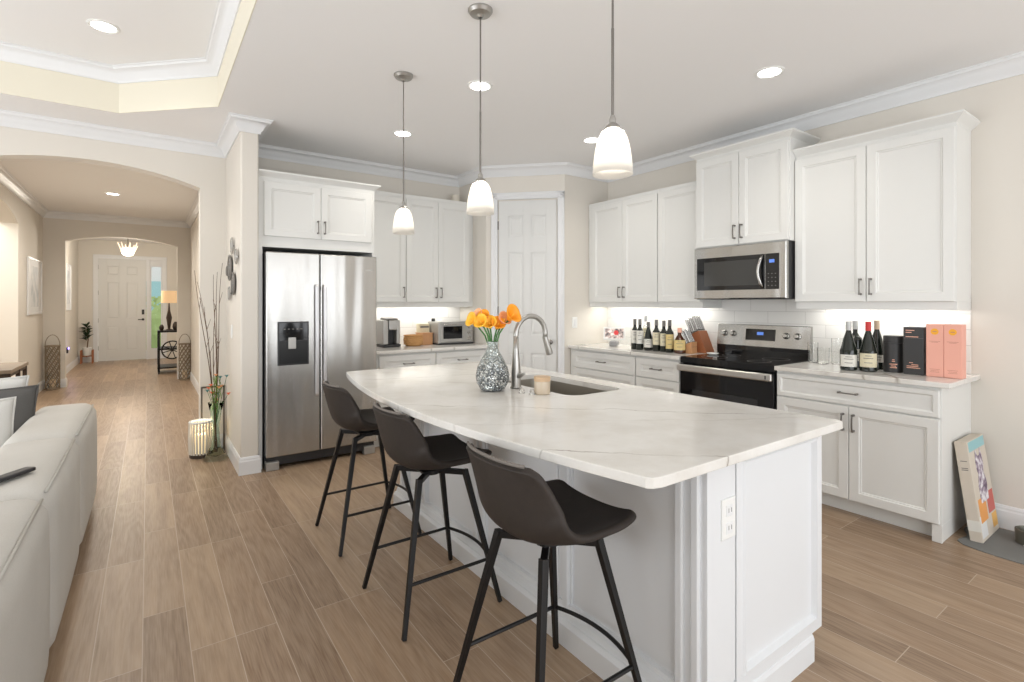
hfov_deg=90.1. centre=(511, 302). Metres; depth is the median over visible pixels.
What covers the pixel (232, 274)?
disc
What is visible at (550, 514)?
bar stool
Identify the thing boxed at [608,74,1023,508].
wall
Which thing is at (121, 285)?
door
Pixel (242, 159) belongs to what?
wall column
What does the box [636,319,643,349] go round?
wine bottle
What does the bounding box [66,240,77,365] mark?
wall
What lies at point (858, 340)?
wine bottle
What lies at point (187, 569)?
floor
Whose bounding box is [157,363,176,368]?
shelf
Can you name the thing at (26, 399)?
throw pillow
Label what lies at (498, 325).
calla lily
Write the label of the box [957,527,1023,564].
pet mat
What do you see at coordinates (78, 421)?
cushion
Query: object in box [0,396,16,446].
throw pillow
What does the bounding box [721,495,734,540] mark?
outlet
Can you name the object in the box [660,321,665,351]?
wine bottle
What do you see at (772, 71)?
recessed light
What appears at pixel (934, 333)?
gift box
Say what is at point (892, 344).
tube
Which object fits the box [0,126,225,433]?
wall
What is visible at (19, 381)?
throw pillow
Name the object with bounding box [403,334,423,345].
basket
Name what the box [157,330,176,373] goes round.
cart
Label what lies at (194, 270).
branch
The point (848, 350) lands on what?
wine bottle
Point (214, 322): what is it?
branch
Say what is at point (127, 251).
chandelier
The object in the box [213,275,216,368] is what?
branch
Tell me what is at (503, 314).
calla lily
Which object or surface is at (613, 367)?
base cabinet
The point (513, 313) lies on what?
tulip
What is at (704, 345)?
knife block
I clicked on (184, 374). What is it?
lantern
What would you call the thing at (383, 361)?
base cabinet
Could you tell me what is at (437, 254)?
upper cabinet
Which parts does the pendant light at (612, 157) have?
rod, lamp shade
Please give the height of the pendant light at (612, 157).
1.022 m
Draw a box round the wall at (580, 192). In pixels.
[460,174,607,374]
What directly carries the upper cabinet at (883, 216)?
attached to the wall at (997, 143)
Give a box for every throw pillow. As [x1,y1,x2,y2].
[0,375,29,388]
[0,384,39,433]
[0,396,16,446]
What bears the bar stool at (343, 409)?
on the floor
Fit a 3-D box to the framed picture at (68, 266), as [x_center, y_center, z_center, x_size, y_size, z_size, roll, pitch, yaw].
[-8.793,-0.310,10.127,0.024,0.920,0.750,0,0,-35]
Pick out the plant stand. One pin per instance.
(81, 351)
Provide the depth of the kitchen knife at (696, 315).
4.68 m
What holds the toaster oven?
on the countertop at (423, 348)
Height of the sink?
0.191 m
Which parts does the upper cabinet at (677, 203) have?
door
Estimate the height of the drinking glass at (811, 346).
0.150 m
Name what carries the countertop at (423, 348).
on the base cabinet at (464, 355)
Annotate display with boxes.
[603,327,624,345]
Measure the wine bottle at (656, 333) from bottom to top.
0.294 m
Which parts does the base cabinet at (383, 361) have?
door, drawer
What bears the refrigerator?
on the floor
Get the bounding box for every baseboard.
[37,356,91,392]
[177,371,260,475]
[995,503,1023,530]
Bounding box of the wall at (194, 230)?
[190,214,198,382]
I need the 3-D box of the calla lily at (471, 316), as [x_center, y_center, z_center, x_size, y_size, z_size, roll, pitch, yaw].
[-0.172,0.152,2.608,0.136,0.218,0.061,0,0,1]
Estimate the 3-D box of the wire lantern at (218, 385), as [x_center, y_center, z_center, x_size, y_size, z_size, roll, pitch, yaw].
[-2.768,1.070,4.729,0.188,0.600,0.050,0,0,-35]
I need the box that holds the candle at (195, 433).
[195,433,205,453]
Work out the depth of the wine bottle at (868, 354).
3.34 m
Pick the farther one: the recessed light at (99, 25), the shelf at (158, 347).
the shelf at (158, 347)
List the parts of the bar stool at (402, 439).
leg, leg, seat, swivel plate, leg, leg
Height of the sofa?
0.706 m
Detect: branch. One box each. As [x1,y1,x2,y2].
[194,270,212,399]
[197,282,212,371]
[199,297,212,388]
[213,272,220,402]
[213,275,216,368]
[213,322,215,400]
[214,263,222,399]
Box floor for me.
[35,358,1023,681]
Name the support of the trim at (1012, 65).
attached to the wall at (997, 143)
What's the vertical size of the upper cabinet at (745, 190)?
0.812 m
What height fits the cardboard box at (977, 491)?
0.562 m
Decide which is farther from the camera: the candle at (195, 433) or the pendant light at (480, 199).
the candle at (195, 433)
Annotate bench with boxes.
[0,362,28,377]
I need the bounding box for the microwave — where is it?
[694,240,794,299]
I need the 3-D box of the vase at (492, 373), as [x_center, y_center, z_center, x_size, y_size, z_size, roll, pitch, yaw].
[-0.101,0.324,2.635,0.174,0.252,0.174,0,0,-35]
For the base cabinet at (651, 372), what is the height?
0.888 m
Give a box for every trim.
[0,0,240,83]
[0,51,1023,187]
[0,165,198,227]
[468,215,472,306]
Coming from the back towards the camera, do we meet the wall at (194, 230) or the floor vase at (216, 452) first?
the wall at (194, 230)
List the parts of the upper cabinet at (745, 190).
door, crown, door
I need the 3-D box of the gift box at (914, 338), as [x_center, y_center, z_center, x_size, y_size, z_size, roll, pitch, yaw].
[2.558,0.300,3.234,0.101,0.298,0.106,0,0,-35]
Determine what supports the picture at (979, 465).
attached to the cardboard box at (977, 491)
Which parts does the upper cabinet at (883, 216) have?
door, handle, handle, crown, door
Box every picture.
[27,256,41,314]
[66,263,70,310]
[974,448,988,502]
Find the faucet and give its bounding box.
[510,313,552,388]
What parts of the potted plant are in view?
pot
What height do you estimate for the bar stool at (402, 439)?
0.909 m
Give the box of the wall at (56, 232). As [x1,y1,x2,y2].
[43,218,189,379]
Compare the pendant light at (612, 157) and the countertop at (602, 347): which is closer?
the pendant light at (612, 157)
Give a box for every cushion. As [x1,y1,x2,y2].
[0,438,79,647]
[0,499,49,681]
[3,403,96,543]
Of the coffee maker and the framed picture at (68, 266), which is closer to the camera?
the coffee maker
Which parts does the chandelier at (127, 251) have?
lamp shade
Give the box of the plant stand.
[80,349,93,363]
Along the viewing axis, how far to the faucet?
2.69 m
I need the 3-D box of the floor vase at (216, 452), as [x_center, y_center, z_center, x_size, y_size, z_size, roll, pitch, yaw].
[-2.598,1.119,4.484,0.190,0.498,0.190,0,0,-35]
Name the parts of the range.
handle, oven door, knob, knob, knob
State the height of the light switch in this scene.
0.118 m
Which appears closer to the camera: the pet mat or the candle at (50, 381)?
the pet mat
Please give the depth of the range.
4.08 m
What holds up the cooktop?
in the range
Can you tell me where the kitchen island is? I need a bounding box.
[393,412,821,681]
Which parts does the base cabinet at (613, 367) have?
drawer, drawer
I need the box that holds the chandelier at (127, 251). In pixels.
[117,242,137,255]
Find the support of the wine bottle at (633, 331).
on the countertop at (602, 347)
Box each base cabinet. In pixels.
[374,351,435,446]
[435,348,486,364]
[571,348,636,385]
[636,356,680,392]
[777,371,970,543]
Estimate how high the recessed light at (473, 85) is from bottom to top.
0.008 m
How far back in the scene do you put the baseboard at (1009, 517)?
3.09 m
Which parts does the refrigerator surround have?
door, crown, door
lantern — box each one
[44,334,60,389]
[178,334,190,379]
[188,418,211,458]
[201,385,224,449]
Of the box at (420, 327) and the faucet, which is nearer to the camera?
the faucet
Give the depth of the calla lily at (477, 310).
2.67 m
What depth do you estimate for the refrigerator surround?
4.42 m
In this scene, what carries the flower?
in the floor vase at (216, 452)
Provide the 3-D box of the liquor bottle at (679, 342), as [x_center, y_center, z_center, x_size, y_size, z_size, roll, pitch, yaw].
[1.504,0.336,4.584,0.105,0.226,0.105,0,0,-35]
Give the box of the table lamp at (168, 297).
[161,291,176,329]
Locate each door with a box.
[93,254,166,361]
[491,191,564,373]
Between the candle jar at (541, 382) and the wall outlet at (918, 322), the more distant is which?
the wall outlet at (918, 322)
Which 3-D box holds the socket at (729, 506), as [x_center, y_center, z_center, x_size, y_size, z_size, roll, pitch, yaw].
[0.693,0.660,1.626,0.034,0.036,0.002,0,0,-35]
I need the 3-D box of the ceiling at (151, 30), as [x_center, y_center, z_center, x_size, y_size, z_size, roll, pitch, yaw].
[-2.161,-1.825,0.603,3.780,0.050,6.590,0,0,-35]
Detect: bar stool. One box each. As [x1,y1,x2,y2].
[315,379,421,556]
[362,401,501,640]
[453,441,641,681]
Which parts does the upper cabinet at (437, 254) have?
door, door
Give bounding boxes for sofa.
[0,403,96,681]
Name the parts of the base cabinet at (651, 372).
drawer, drawer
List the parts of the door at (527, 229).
panel, panel, panel, panel, panel, panel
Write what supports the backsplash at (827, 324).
attached to the wall at (997, 143)
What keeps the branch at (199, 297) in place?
in the floor vase at (216, 452)
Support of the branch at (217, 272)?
in the floor vase at (216, 452)
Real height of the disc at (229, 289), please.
0.124 m
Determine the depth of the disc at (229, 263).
4.46 m
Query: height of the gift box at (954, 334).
0.320 m
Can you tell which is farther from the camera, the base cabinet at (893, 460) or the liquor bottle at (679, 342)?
the liquor bottle at (679, 342)
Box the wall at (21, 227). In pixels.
[0,183,42,385]
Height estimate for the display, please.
0.195 m
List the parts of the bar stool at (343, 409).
leg, leg, swivel plate, seat, leg, leg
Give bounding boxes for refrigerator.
[262,251,375,471]
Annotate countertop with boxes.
[346,361,842,488]
[376,343,486,354]
[568,343,716,359]
[774,362,979,388]
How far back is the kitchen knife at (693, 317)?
4.65 m
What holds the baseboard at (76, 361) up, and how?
attached to the wall at (71, 246)
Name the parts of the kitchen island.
baseboard, post, baseboard, panel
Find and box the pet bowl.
[1014,525,1023,545]
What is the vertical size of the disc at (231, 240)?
0.144 m
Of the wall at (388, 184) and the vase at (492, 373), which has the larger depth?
the wall at (388, 184)
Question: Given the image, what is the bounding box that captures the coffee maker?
[376,317,400,347]
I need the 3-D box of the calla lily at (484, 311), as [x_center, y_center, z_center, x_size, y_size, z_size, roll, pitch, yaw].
[-0.147,0.145,2.619,0.082,0.229,0.060,0,0,15]
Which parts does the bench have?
leg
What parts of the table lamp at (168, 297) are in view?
lamp shade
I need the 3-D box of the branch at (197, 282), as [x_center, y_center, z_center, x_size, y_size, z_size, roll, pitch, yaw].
[-2.686,0.560,4.524,0.217,1.501,0.040,0,0,15]
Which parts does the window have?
pane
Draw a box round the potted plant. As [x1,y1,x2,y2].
[80,322,92,355]
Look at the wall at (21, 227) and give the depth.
6.63 m
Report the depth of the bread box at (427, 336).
5.51 m
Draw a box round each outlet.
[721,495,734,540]
[915,319,928,326]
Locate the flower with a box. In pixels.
[209,375,222,411]
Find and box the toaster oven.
[428,321,473,344]
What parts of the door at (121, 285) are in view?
panel, panel, panel, panel, panel, panel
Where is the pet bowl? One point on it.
(1019, 530)
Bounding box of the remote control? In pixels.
[0,467,35,482]
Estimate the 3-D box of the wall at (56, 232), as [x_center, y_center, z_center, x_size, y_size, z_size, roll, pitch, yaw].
[-7.077,-0.050,8.557,4.400,2.840,0.150,0,0,-35]
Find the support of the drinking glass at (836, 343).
on the countertop at (830, 369)
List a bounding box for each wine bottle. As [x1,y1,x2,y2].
[631,319,636,348]
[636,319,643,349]
[643,316,646,335]
[644,322,651,350]
[652,320,659,350]
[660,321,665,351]
[665,320,673,352]
[840,321,857,370]
[852,321,861,367]
[859,322,877,371]
[872,320,882,369]
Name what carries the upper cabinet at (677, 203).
attached to the wall at (997, 143)
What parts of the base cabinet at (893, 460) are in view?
door, handle, handle, drawer, door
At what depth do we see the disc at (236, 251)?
4.14 m
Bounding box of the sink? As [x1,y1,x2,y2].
[509,379,606,394]
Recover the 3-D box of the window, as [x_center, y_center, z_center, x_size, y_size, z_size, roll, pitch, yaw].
[-8.764,0.158,12.585,0.257,2.422,0.040,0,0,-35]
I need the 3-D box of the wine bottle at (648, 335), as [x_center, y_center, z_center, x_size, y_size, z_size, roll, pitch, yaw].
[1.297,0.315,4.858,0.085,0.269,0.085,0,0,-35]
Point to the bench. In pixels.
(7, 370)
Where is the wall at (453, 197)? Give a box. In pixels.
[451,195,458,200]
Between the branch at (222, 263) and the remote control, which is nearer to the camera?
the remote control
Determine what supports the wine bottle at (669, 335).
on the countertop at (602, 347)
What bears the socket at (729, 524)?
attached to the kitchen island
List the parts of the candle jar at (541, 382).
lid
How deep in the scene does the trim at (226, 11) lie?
3.75 m
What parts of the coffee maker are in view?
lid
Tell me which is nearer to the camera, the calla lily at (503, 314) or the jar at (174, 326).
the calla lily at (503, 314)
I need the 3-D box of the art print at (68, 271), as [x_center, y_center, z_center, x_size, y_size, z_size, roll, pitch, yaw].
[-8.793,-0.310,10.127,0.001,0.662,0.405,0,0,-35]
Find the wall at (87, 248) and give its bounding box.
[78,239,176,357]
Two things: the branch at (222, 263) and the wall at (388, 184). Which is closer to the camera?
the branch at (222, 263)
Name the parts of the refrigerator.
door, dispenser panel, handle, handle, door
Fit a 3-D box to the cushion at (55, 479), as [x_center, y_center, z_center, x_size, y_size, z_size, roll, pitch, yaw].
[-2.091,1.002,2.169,0.344,0.679,0.998,0,0,-35]
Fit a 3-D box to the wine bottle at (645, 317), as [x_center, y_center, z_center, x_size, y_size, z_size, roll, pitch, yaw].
[1.342,0.289,5.130,0.061,0.322,0.061,0,0,-35]
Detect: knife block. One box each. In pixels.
[686,342,696,353]
[692,330,713,352]
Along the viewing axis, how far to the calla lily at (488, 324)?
2.62 m
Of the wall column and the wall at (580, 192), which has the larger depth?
the wall at (580, 192)
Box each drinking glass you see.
[807,342,817,362]
[817,347,829,363]
[831,338,842,364]
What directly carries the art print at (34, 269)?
attached to the framed picture at (34, 266)
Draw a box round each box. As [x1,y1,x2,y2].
[415,332,432,344]
[416,323,428,332]
[903,326,925,375]
[926,324,943,376]
[944,324,965,378]
[954,433,998,542]
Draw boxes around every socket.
[726,503,732,516]
[726,521,732,534]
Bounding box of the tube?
[883,335,902,372]
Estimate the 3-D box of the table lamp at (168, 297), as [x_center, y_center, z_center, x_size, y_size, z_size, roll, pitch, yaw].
[-6.801,0.149,10.134,0.270,0.779,0.270,0,0,-35]
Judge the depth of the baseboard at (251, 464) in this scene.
4.13 m
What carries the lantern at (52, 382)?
on the floor
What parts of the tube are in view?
lid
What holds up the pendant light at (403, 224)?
hanging from the ceiling at (323, 71)
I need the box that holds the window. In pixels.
[150,260,161,358]
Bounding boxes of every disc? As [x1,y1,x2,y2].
[227,255,231,280]
[228,286,230,299]
[230,237,233,253]
[231,272,234,294]
[234,248,237,263]
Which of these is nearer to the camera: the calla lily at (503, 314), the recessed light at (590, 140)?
the calla lily at (503, 314)
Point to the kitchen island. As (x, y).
(717, 574)
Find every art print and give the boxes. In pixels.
[31,266,38,306]
[67,270,69,303]
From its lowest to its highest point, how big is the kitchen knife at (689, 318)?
0.180 m
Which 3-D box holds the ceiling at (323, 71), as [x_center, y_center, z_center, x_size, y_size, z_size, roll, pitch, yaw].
[-3.347,-1.635,5.259,8.090,0.331,18.450,0,0,-35]
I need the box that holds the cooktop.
[680,353,807,372]
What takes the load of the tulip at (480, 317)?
in the vase at (492, 373)
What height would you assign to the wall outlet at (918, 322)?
0.118 m
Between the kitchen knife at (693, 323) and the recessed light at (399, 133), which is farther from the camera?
the kitchen knife at (693, 323)
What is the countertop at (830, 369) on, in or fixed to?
on the base cabinet at (893, 460)
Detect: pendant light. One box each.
[392,71,414,234]
[466,3,493,215]
[592,0,632,179]
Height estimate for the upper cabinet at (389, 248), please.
1.174 m
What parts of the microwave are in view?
door, handle, control panel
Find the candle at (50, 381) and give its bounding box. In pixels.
[49,379,55,387]
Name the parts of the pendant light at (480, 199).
rod, lamp shade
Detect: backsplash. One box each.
[376,307,459,343]
[608,299,970,373]
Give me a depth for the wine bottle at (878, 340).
3.45 m
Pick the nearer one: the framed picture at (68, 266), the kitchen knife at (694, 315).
the kitchen knife at (694, 315)
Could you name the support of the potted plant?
on the plant stand
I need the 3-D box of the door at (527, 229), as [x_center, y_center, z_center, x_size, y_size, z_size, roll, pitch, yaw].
[0.159,0.090,5.449,0.794,2.560,0.079,0,0,10]
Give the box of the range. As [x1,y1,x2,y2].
[677,323,812,409]
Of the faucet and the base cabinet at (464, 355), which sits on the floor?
the base cabinet at (464, 355)
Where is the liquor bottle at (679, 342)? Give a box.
[674,328,685,353]
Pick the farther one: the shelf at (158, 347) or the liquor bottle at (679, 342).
the shelf at (158, 347)
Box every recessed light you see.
[86,19,120,33]
[105,192,120,195]
[392,130,412,136]
[467,80,492,91]
[582,137,598,143]
[754,66,784,78]
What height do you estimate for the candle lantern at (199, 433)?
0.320 m
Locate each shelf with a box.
[157,330,176,332]
[157,346,176,349]
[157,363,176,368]
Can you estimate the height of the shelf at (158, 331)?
0.030 m
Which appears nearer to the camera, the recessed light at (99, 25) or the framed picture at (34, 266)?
the recessed light at (99, 25)
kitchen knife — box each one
[688,317,695,332]
[690,317,696,331]
[692,315,698,330]
[694,315,700,330]
[696,315,702,330]
[698,315,704,330]
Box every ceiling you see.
[0,0,217,64]
[0,0,1023,242]
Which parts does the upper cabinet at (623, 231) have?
door, door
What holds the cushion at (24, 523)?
on the sofa
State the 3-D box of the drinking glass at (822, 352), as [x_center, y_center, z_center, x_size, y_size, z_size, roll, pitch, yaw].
[2.297,0.390,3.773,0.081,0.120,0.081,0,0,-35]
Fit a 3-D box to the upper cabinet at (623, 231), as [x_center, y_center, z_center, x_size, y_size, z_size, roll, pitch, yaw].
[1.217,-0.519,5.306,0.358,1.126,0.940,0,0,-35]
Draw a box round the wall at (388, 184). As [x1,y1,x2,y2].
[258,157,459,200]
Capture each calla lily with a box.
[465,312,487,344]
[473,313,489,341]
[474,308,488,341]
[477,309,490,341]
[482,315,496,341]
[491,316,505,341]
[495,311,511,341]
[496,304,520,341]
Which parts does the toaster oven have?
door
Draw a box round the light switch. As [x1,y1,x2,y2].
[572,317,576,327]
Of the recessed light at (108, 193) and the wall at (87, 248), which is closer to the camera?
the recessed light at (108, 193)
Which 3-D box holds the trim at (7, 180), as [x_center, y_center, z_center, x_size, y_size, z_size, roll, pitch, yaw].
[-5.131,-1.417,6.566,2.000,0.104,5.350,0,0,-35]
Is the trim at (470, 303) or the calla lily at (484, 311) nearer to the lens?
the calla lily at (484, 311)
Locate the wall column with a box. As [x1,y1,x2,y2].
[226,131,257,457]
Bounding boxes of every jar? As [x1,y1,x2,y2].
[172,322,176,329]
[534,375,549,394]
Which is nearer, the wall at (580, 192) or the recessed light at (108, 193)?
the wall at (580, 192)
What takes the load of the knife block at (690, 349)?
on the countertop at (602, 347)
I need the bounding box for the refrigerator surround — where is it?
[258,169,380,468]
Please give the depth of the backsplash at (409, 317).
5.69 m
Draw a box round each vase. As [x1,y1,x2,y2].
[203,401,227,461]
[476,341,508,391]
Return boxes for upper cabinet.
[374,190,405,306]
[405,194,468,306]
[589,189,659,307]
[658,181,720,307]
[689,127,819,248]
[793,109,980,309]
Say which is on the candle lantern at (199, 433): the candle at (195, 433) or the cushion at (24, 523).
the candle at (195, 433)
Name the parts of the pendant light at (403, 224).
rod, lamp shade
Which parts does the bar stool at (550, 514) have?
leg, leg, swivel plate, seat, leg, leg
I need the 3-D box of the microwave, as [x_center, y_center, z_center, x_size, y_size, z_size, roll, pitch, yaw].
[1.939,-0.246,4.185,0.460,0.433,0.780,0,0,-35]
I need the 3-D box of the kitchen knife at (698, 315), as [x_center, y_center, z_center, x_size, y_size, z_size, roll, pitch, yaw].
[1.750,0.202,4.705,0.024,0.180,0.083,0,0,-35]
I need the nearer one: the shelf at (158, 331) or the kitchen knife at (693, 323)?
the kitchen knife at (693, 323)

